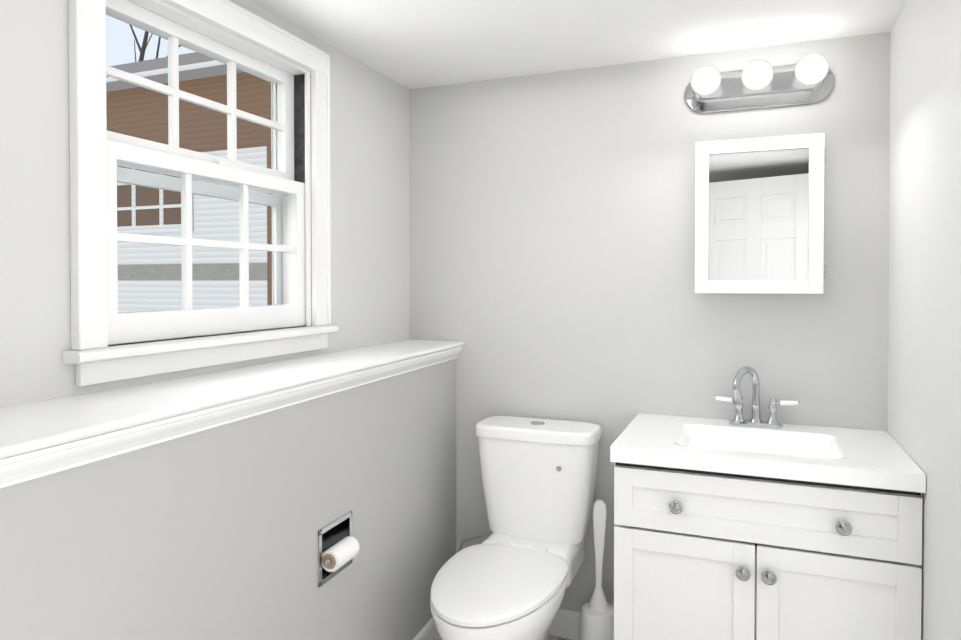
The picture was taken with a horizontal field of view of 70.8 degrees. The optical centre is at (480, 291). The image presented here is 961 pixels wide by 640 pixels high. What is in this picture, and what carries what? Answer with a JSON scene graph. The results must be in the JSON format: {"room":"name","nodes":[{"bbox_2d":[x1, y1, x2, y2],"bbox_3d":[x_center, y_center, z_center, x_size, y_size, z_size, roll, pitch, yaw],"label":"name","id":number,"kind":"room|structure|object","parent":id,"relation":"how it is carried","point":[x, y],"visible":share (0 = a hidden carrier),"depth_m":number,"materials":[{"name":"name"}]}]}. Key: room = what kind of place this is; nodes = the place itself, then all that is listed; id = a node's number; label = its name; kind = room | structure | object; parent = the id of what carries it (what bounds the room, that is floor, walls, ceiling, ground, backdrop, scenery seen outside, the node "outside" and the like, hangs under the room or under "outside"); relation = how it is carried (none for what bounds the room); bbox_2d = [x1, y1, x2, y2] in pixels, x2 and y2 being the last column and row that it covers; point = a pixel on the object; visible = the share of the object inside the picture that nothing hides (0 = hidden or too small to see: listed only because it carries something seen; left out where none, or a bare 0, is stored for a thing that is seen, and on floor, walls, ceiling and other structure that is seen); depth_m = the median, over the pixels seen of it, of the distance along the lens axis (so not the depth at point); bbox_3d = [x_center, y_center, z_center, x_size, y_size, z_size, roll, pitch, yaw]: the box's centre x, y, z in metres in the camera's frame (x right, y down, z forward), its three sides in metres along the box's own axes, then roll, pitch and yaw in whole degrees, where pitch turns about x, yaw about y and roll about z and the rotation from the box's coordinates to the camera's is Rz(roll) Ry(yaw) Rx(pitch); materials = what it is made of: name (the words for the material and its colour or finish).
{"room":"bathroom","nodes":[
{"label":"bathroom","id":0,"kind":"room"},
{"bbox_2d":[0,0,409,407],"bbox_3d":[-1.055,-0.274,1.020,0.120,1.050,3.800,0,1,22],"label":"wall","id":1,"kind":"structure","parent":0,"point":[370,212],"depth_m":1.38,"materials":[{"name":"paint"}]},
{"bbox_2d":[63,0,337,385],"bbox_3d":[-0.731,-0.287,1.812,0.210,0.954,0.912,0,1,22],"label":"double-hung window","id":2,"kind":"structure","parent":1,"relation":"in","point":[294,181],"depth_m":1.74,"materials":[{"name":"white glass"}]},
{"bbox_2d":[0,359,455,639],"bbox_3d":[-0.987,0.779,1.008,0.668,1.076,3.800,0,1,22],"label":"wall","id":3,"kind":"structure","parent":0,"point":[210,534],"depth_m":1.53,"materials":[{"name":"paint"}]},
{"bbox_2d":[0,339,463,487],"bbox_3d":[-0.873,0.257,0.954,0.493,0.069,3.798,0,1,22],"label":"trim","id":4,"kind":"structure","parent":3,"relation":"on","point":[43,438],"depth_m":1.36,"materials":[{"name":"white wood"}]},
{"bbox_2d":[318,511,358,587],"bbox_3d":[-0.401,0.704,1.858,0.106,0.150,0.169,0,1,22],"label":"toilet paper holder","id":5,"kind":"object","parent":3,"relation":"attached to","point":[338,547],"visible":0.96,"depth_m":1.84,"materials":[{"name":"silver metal"}]},
{"bbox_2d":[413,617,440,639],"bbox_3d":[-0.735,1.268,0.913,0.154,0.100,3.798,0,1,22],"label":"baseboard","id":6,"kind":"structure","parent":3,"relation":"attached to","point":[428,631],"depth_m":2.43,"materials":[{"name":"white wood"}]},
{"bbox_2d":[440,635,571,639],"bbox_3d":[-0.305,1.371,0.741,2.138,0.100,4.040,0,1,22],"label":"floor","id":7,"kind":"structure","parent":0,"point":[551,637],"depth_m":2.52,"materials":[{"name":"tile"}]},
{"bbox_2d":[430,416,600,639],"bbox_3d":[0.027,0.886,2.195,0.592,0.825,0.798,0,1,22],"label":"toilet","id":8,"kind":"object","parent":7,"relation":"on","point":[512,575],"visible":0.98,"depth_m":2.29,"materials":[{"name":"ceramic"}]},
{"bbox_2d":[580,500,613,639],"bbox_3d":[0.410,1.010,2.345,0.128,0.572,0.130,0,1,22],"label":"toilet brush","id":9,"kind":"object","parent":7,"relation":"on","point":[597,617],"visible":0.98,"depth_m":2.33,"materials":[{"name":"white plastic"}]},
{"bbox_2d":[610,366,925,639],"bbox_3d":[0.826,0.772,2.037,0.771,1.057,0.532,0,1,22],"label":"bathroom vanity","id":10,"kind":"object","parent":7,"relation":"on","point":[740,527],"visible":1,"depth_m":1.83,"materials":[{"name":"paint"}]},
{"bbox_2d":[251,0,907,88],"bbox_3d":[-0.305,-0.844,0.710,2.138,0.100,4.040,0,1,22],"label":"ceiling","id":11,"kind":"structure","parent":0,"point":[412,44],"depth_m":2.10,"materials":[{"name":"paint"}]},
{"bbox_2d":[409,32,890,611],"bbox_3d":[0.428,0.237,2.543,2.138,2.115,0.120,0,1,22],"label":"wall","id":12,"kind":"structure","parent":0,"point":[551,244],"depth_m":2.45,"materials":[{"name":"paint"}]},
{"bbox_2d":[550,609,579,639],"bbox_3d":[0.592,1.247,2.419,1.488,0.100,0.014,0,1,22],"label":"baseboard","id":13,"kind":"structure","parent":12,"relation":"attached to","point":[565,623],"depth_m":2.52,"materials":[{"name":"white wood"}]},
{"bbox_2d":[685,53,833,112],"bbox_3d":[0.895,-0.677,2.189,0.462,0.132,0.161,0,1,22],"label":"light bar","id":14,"kind":"object","parent":12,"relation":"attached to","point":[762,83],"visible":1,"depth_m":2.20,"materials":[{"name":"silver metal"}]},
{"bbox_2d":[695,133,825,293],"bbox_3d":[0.912,-0.244,2.219,0.390,0.501,0.104,0,1,22],"label":"upper cabinet","id":15,"kind":"object","parent":12,"relation":"attached to","point":[759,215],"visible":1,"depth_m":2.18,"materials":[{"name":"paint"}]},
{"bbox_2d":[887,0,960,639],"bbox_3d":[0.609,0.269,0.293,0.120,2.115,3.920,0,1,22],"label":"wall","id":16,"kind":"structure","parent":0,"point":[924,366],"depth_m":1.63,"materials":[{"name":"paint"}]},
{"label":"outside","id":17,"kind":"structure","parent":0,"visible":0},
{"bbox_2d":[106,24,271,311],"bbox_3d":[-8.231,-2.393,8.625,18.376,8.002,22.000,0,1,22],"label":"house","id":18,"kind":"structure","parent":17,"point":[195,128],"depth_m":8.96,"materials":[{"name":"brown"}]}
]}

